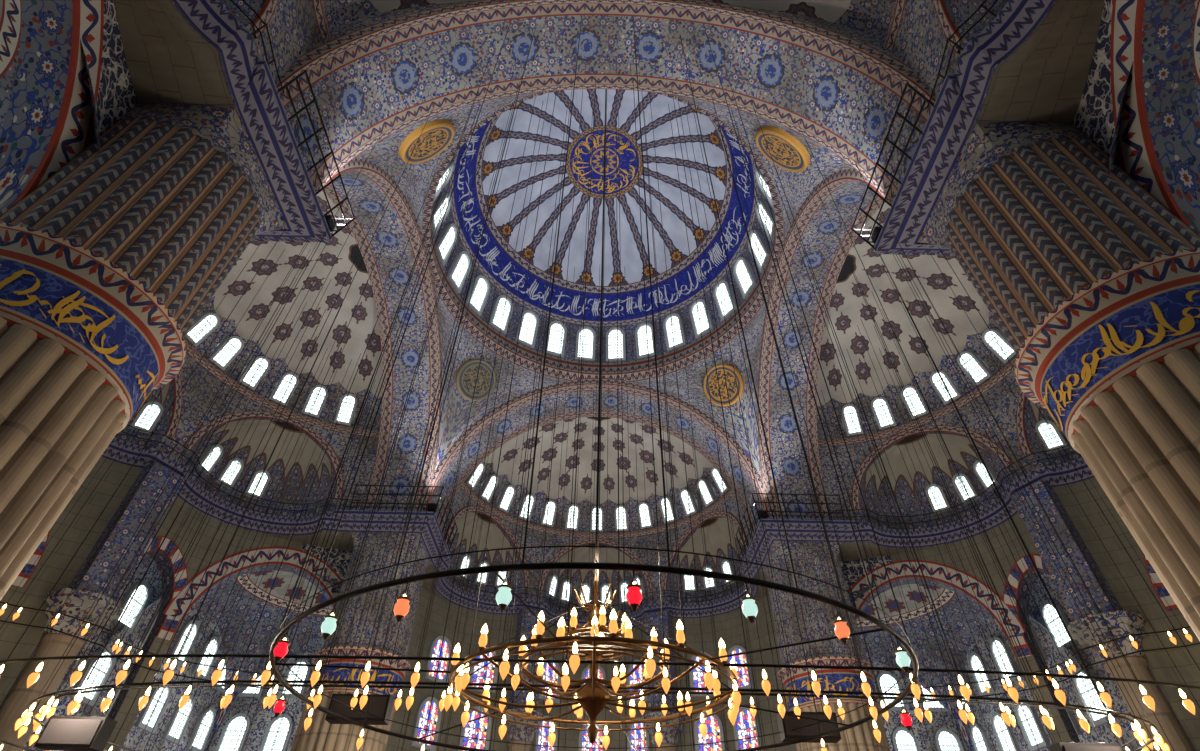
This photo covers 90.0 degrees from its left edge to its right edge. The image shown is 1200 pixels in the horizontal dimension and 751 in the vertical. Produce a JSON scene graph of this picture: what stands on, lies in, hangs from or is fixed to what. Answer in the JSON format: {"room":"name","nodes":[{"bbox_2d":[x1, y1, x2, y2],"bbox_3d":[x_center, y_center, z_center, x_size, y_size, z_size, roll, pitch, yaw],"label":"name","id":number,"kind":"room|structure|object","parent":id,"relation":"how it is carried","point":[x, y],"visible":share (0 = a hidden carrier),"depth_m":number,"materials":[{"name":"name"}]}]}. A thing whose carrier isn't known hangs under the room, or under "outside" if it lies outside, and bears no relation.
{"room":"mosque","nodes":[
{"label":"mosque","id":0,"kind":"room"},
{"bbox_2d":[0,0,100,153],"bbox_3d":[-21.649,-9.818,12.174,16.200,11.455,16.200,1,-42,0],"label":"vault","id":1,"kind":"object","parent":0,"point":[10,10],"visible":0.13,"depth_m":17.98,"materials":[{"name":"tile"}]},
{"bbox_2d":[22,553,223,750],"bbox_3d":[-30.206,9.507,23.941,0.001,20.600,60.000,1,-42,0],"label":"wall","id":2,"kind":"structure","parent":0,"point":[206,694],"depth_m":40.61,"materials":[{"name":"blue tile"}]},
{"bbox_2d":[38,581,227,750],"bbox_3d":[-30.184,8.217,25.123,0.490,11.800,58.400,1,-42,0],"label":"window","id":3,"kind":"structure","parent":2,"relation":"in","point":[174,724],"depth_m":41.33,"materials":[{"name":"glass"}]},
{"bbox_2d":[34,506,211,750],"bbox_3d":[-12.133,6.234,15.879,1.300,6.310,0.470,1,-42,0],"label":"loudspeaker","id":4,"kind":"object","parent":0,"point":[60,733],"visible":0.98,"depth_m":13.83,"materials":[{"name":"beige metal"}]},
{"bbox_2d":[0,456,355,750],"bbox_3d":[-22.681,9.702,23.907,14.854,20.500,31.562,1,-42,0],"label":"wall","id":5,"kind":"structure","parent":0,"point":[54,643],"depth_m":31.59,"materials":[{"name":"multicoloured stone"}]},
{"bbox_2d":[0,442,336,690],"bbox_3d":[-22.447,5.514,27.748,10.156,9.730,25.734,1,-42,0],"label":"string","id":6,"kind":"object","parent":5,"relation":"attached to","point":[17,614],"visible":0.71,"depth_m":31.34,"materials":[{"name":"black metal"}]},
{"bbox_2d":[101,424,360,534],"bbox_3d":[-22.234,1.524,31.408,13.206,2.005,24.471,1,-42,0],"label":"balcony","id":7,"kind":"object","parent":5,"relation":"attached to","point":[130,452],"depth_m":38.15,"materials":[{"name":"tile"}]},
{"bbox_2d":[91,570,342,750],"bbox_3d":[-22.267,19.698,44.393,16.200,11.455,16.200,1,-42,0],"label":"vault","id":8,"kind":"object","parent":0,"point":[264,628],"visible":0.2,"depth_m":49.24,"materials":[{"name":"tile"}]},
{"bbox_2d":[103,191,382,535],"bbox_3d":[-22.145,-2.824,35.392,13.202,13.900,24.472,1,-42,0],"label":"semi-dome","id":9,"kind":"object","parent":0,"point":[362,323],"visible":0.32,"depth_m":41.38,"materials":[{"name":"paint"}]},
{"bbox_2d":[325,510,426,724],"bbox_3d":[-6.344,6.798,17.916,1.550,6.310,0.470,1,-42,0],"label":"loudspeaker","id":10,"kind":"object","parent":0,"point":[380,705],"visible":0.88,"depth_m":15.85,"materials":[{"name":"black metal"}]},
{"bbox_2d":[322,158,441,511],"bbox_3d":[-13.541,-4.635,37.216,4.170,15.500,31.000,1,-42,0],"label":"arch","id":11,"kind":"object","parent":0,"point":[373,182],"visible":0.59,"depth_m":41.69,"materials":[{"name":"blue tile"}]},
{"bbox_2d":[208,648,968,750],"bbox_3d":[-0.637,30.399,46.059,60.000,20.600,0.001,1,-42,0],"label":"wall","id":12,"kind":"structure","parent":0,"point":[263,717],"depth_m":48.53,"materials":[{"name":"blue tile"}]},
{"bbox_2d":[215,659,963,750],"bbox_3d":[-0.610,29.112,47.245,58.400,11.800,0.490,1,-42,0],"label":"window","id":13,"kind":"structure","parent":12,"relation":"in","point":[903,739],"depth_m":47.84,"materials":[{"name":"glass"}]},
{"bbox_2d":[386,562,796,750],"bbox_3d":[-0.535,25.538,40.680,31.562,20.500,14.300,1,-42,0],"label":"wall","id":14,"kind":"structure","parent":0,"point":[728,627],"depth_m":45.48,"materials":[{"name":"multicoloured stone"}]},
{"bbox_2d":[410,636,762,750],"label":"window","id":15,"kind":"structure","parent":14,"relation":"in","point":[745,726],"depth_m":44.37,"materials":[{"name":"glass"}]},
{"bbox_2d":[433,536,759,628],"bbox_3d":[-0.356,16.981,47.773,24.471,2.005,13.206,1,-42,0],"label":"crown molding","id":16,"kind":"structure","parent":14,"relation":"attached to","point":[729,603],"depth_m":49.24,"materials":[{"name":"tile"}]},
{"bbox_2d":[417,378,770,535],"bbox_3d":[-0.102,4.861,47.269,31.000,15.500,4.170,1,-42,0],"label":"arch","id":17,"kind":"object","parent":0,"point":[704,439],"visible":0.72,"depth_m":47.69,"materials":[{"name":"blue tile"}]},
{"bbox_2d":[431,417,760,624],"bbox_3d":[-0.265,12.635,51.759,24.472,13.900,13.202,1,-42,0],"label":"semi-dome","id":18,"kind":"object","parent":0,"point":[717,538],"visible":0.64,"depth_m":53.50,"materials":[{"name":"paint"}]},
{"bbox_2d":[0,0,1199,230],"bbox_3d":[0.105,-5.007,7.338,31.562,20.500,14.854,1,-42,0],"label":"wall","id":19,"kind":"structure","parent":0,"point":[158,56],"depth_m":16.23,"materials":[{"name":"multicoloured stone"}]},
{"bbox_2d":[173,0,1054,133],"bbox_3d":[0.272,-13.004,15.043,24.471,2.005,13.206,1,-42,0],"label":"arch","id":20,"kind":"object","parent":19,"relation":"attached to","point":[1016,21],"depth_m":17.72,"materials":[{"name":"tile"}]},
{"bbox_2d":[353,90,855,476],"bbox_3d":[0.080,-3.796,36.710,23.500,14.000,23.500,1,-42,0],"label":"pendentives","id":21,"kind":"object","parent":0,"point":[415,181],"visible":0.74,"depth_m":43.88,"materials":[{"name":"blue tile"}]},
{"bbox_2d":[399,119,454,163],"bbox_3d":[-9.173,-12.432,31.633,2.343,2.916,3.237,33,-51,-30],"label":"roundel","id":22,"kind":"object","parent":21,"relation":"attached to","point":[436,136],"visible":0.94,"depth_m":31.32,"materials":[{"name":"gold metal"}]},
{"bbox_2d":[455,359,495,400],"bbox_3d":[-9.454,0.317,45.550,3.237,2.916,2.343,33,-51,-30],"label":"roundel","id":23,"kind":"object","parent":21,"relation":"attached to","point":[466,375],"visible":0.86,"depth_m":45.26,"materials":[{"name":"gold metal"}]},
{"bbox_2d":[431,89,774,362],"bbox_3d":[0.278,-13.286,45.408,24.192,11.750,24.192,1,-42,0],"label":"dome","id":24,"kind":"object","parent":21,"relation":"on","point":[622,239],"visible":0.7,"depth_m":48.96,"materials":[{"name":"paint"}]},
{"bbox_2d":[444,89,740,749],"bbox_3d":[0.130,-6.198,24.669,6.148,37.074,6.126,-16,-45,18],"label":"brass chandelier","id":25,"kind":"object","parent":24,"relation":"hanging from","point":[593,697],"visible":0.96,"depth_m":12.63,"materials":[{"name":"gold metal"}]},
{"bbox_2d":[33,91,1152,750],"bbox_3d":[0.016,-0.742,33.911,33.172,39.292,16.180,1,-42,0],"label":"chandelier","id":26,"kind":"object","parent":24,"relation":"hanging from","point":[928,715],"visible":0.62,"depth_m":20.41,"materials":[{"name":"black metal"}]},
{"bbox_2d":[269,16,918,750],"bbox_3d":[0.176,-8.386,26.651,12.879,42.458,12.826,1,-42,0],"label":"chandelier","id":27,"kind":"object","parent":24,"relation":"hanging from","point":[278,650],"visible":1,"depth_m":12.01,"materials":[{"name":"black metal"}]},
{"bbox_2d":[754,522,840,742],"bbox_3d":[5.551,7.194,17.780,1.450,6.310,0.470,1,-42,0],"label":"loudspeaker","id":28,"kind":"object","parent":27,"relation":"attached to","point":[786,724],"visible":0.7,"depth_m":15.71,"materials":[{"name":"black metal"}]},
{"bbox_2d":[703,364,743,405],"bbox_3d":[9.418,0.722,45.560,2.343,2.916,3.237,33,-51,-30],"label":"roundel","id":29,"kind":"object","parent":21,"relation":"attached to","point":[729,371],"visible":0.93,"depth_m":45.30,"materials":[{"name":"gold metal"}]},
{"bbox_2d":[755,126,809,171],"bbox_3d":[9.699,-12.027,31.643,3.237,2.916,2.343,33,-51,-30],"label":"roundel","id":30,"kind":"object","parent":21,"relation":"attached to","point":[789,154],"visible":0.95,"depth_m":31.31,"materials":[{"name":"gold metal"}]},
{"bbox_2d":[275,0,936,204],"bbox_3d":[0.284,-13.559,27.163,31.000,15.500,4.170,1,-42,0],"label":"arch","id":31,"kind":"object","parent":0,"point":[387,72],"visible":0.82,"depth_m":27.25,"materials":[{"name":"blue tile"}]},
{"bbox_2d":[0,77,1199,750],"bbox_3d":[-0.074,3.556,29.971,35.168,28.830,24.568,1,-42,0],"label":"chandelier","id":32,"kind":"object","parent":31,"relation":"hanging from","point":[121,675],"visible":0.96,"depth_m":14.16,"materials":[{"name":"black metal"}]},
{"bbox_2d":[15,92,1169,750],"bbox_3d":[-0.009,0.463,32.806,31.172,37.022,20.575,1,-42,0],"label":"chandelier","id":33,"kind":"object","parent":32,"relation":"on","point":[26,716],"visible":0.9,"depth_m":16.91,"materials":[{"name":"black metal"}]},
{"bbox_2d":[171,0,1056,139],"bbox_3d":[0.363,-17.353,19.026,24.472,13.900,13.202,1,-42,0],"label":"semi-dome","id":34,"kind":"object","parent":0,"point":[917,32],"visible":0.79,"depth_m":22.43,"materials":[{"name":"tile"}]},
{"bbox_2d":[736,493,889,750],"bbox_3d":[13.338,18.752,34.926,6.845,23.158,6.845,1,-42,0],"label":"stone pier","id":35,"kind":"object","parent":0,"point":[859,737],"visible":0.61,"depth_m":36.49,"materials":[{"name":"tile"}]},
{"bbox_2d":[757,510,766,518],"bbox_3d":[10.758,9.299,39.770,0.500,0.660,0.500,1,-42,0],"label":"floodlight","id":36,"kind":"object","parent":35,"relation":"on","point":[762,513],"visible":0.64,"depth_m":39.61,"materials":[{"name":"black metal"}]},
{"bbox_2d":[757,169,883,518],"bbox_3d":[13.723,-4.063,37.216,4.170,15.500,31.000,1,-42,0],"label":"arch","id":37,"kind":"object","parent":35,"relation":"on","point":[826,256],"visible":0.59,"depth_m":41.60,"materials":[{"name":"blue tile"}]},
{"bbox_2d":[839,477,1199,750],"bbox_3d":[22.255,10.643,23.907,14.854,20.500,31.562,1,-42,0],"label":"wall","id":38,"kind":"structure","parent":0,"point":[1181,727],"depth_m":31.51,"materials":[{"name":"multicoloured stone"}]},
{"bbox_2d":[817,203,1092,548],"bbox_3d":[22.243,-1.894,35.392,13.202,13.900,24.472,1,-42,0],"label":"semi-dome","id":39,"kind":"object","parent":38,"relation":"on","point":[847,305],"visible":0.39,"depth_m":41.38,"materials":[{"name":"paint"}]},
{"bbox_2d":[841,328,1067,513],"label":"window","id":40,"kind":"structure","parent":39,"relation":"attached to","point":[979,371],"depth_m":40.37,"materials":[{"name":"glass"}]},
{"bbox_2d":[833,444,1094,547],"bbox_3d":[22.150,2.453,31.408,13.206,2.005,24.471,1,-42,0],"label":"balcony","id":41,"kind":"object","parent":38,"relation":"attached to","point":[1051,475],"depth_m":38.11,"materials":[{"name":"tile"}]},
{"bbox_2d":[849,584,1090,750],"bbox_3d":[21.423,20.613,44.393,16.200,11.455,16.200,1,-42,0],"label":"vault","id":42,"kind":"object","parent":38,"relation":"attached to","point":[960,629],"visible":0.26,"depth_m":49.32,"materials":[{"name":"tile"}]},
{"bbox_2d":[856,461,1199,703],"bbox_3d":[22.196,6.449,27.748,10.156,9.730,25.734,1,-42,0],"label":"string","id":43,"kind":"object","parent":38,"relation":"attached to","point":[1188,636],"visible":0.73,"depth_m":31.26,"materials":[{"name":"black metal"}]},
{"bbox_2d":[966,523,1123,750],"bbox_3d":[11.262,6.700,15.630,1.400,6.310,0.470,1,-42,0],"label":"loudspeaker","id":44,"kind":"object","parent":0,"point":[1060,746],"visible":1,"depth_m":13.75,"materials":[{"name":"black metal"}]},
{"bbox_2d":[964,572,1149,750],"bbox_3d":[29.781,10.764,23.941,0.001,20.600,60.000,1,-42,0],"label":"wall","id":45,"kind":"structure","parent":0,"point":[1105,732],"depth_m":39.76,"materials":[{"name":"blue tile"}]},
{"bbox_2d":[960,600,1117,750],"bbox_3d":[29.813,9.474,25.123,0.490,11.800,58.400,1,-42,0],"label":"window","id":46,"kind":"structure","parent":45,"relation":"in","point":[1005,741],"depth_m":41.16,"materials":[{"name":"glass"}]},
{"bbox_2d":[1108,0,1199,174],"bbox_3d":[22.041,-8.903,12.174,16.200,11.455,16.200,1,-42,0],"label":"vault","id":47,"kind":"object","parent":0,"point":[1114,154],"visible":0.08,"depth_m":17.02,"materials":[{"name":"tile"}]},
{"label":"floor","id":48,"kind":"structure","parent":0,"visible":0},
{"bbox_2d":[0,61,355,599],"bbox_3d":[-13.723,-0.367,14.684,6.845,23.158,6.845,1,-42,0],"label":"stone pier","id":49,"kind":"object","parent":48,"relation":"on","point":[107,265],"visible":0.97,"depth_m":15.03,"materials":[{"name":"stone"}]},
{"bbox_2d":[325,215,334,231],"bbox_3d":[-10.828,-5.952,23.623,0.500,0.660,0.500,1,-42,0],"label":"floodlight","id":50,"kind":"object","parent":49,"relation":"on","point":[328,218],"visible":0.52,"depth_m":23.60,"materials":[{"name":"black metal"}]},
{"bbox_2d":[290,484,457,750],"bbox_3d":[-14.111,18.177,34.926,6.845,23.158,6.845,1,-42,0],"label":"stone pier","id":51,"kind":"object","parent":48,"relation":"on","point":[339,735],"visible":0.64,"depth_m":36.20,"materials":[{"name":"tile"}]},
{"bbox_2d":[427,503,436,512],"bbox_3d":[-11.138,8.840,39.770,0.500,0.660,0.500,1,-42,0],"label":"floodlight","id":52,"kind":"object","parent":51,"relation":"on","point":[430,508],"visible":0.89,"depth_m":39.62,"materials":[{"name":"black metal"}]},
{"bbox_2d":[851,75,1199,640],"bbox_3d":[13.726,0.208,14.684,6.845,23.158,6.845,1,-42,0],"label":"stone pier","id":53,"kind":"object","parent":48,"relation":"on","point":[1092,281],"visible":0.94,"depth_m":15.06,"materials":[{"name":"stone"}]},
{"bbox_2d":[871,226,881,242],"bbox_3d":[11.068,-5.493,23.623,0.500,0.660,0.500,1,-42,0],"label":"floodlight","id":54,"kind":"object","parent":53,"relation":"on","point":[877,230],"visible":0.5,"depth_m":23.57,"materials":[{"name":"black metal"}]}
]}

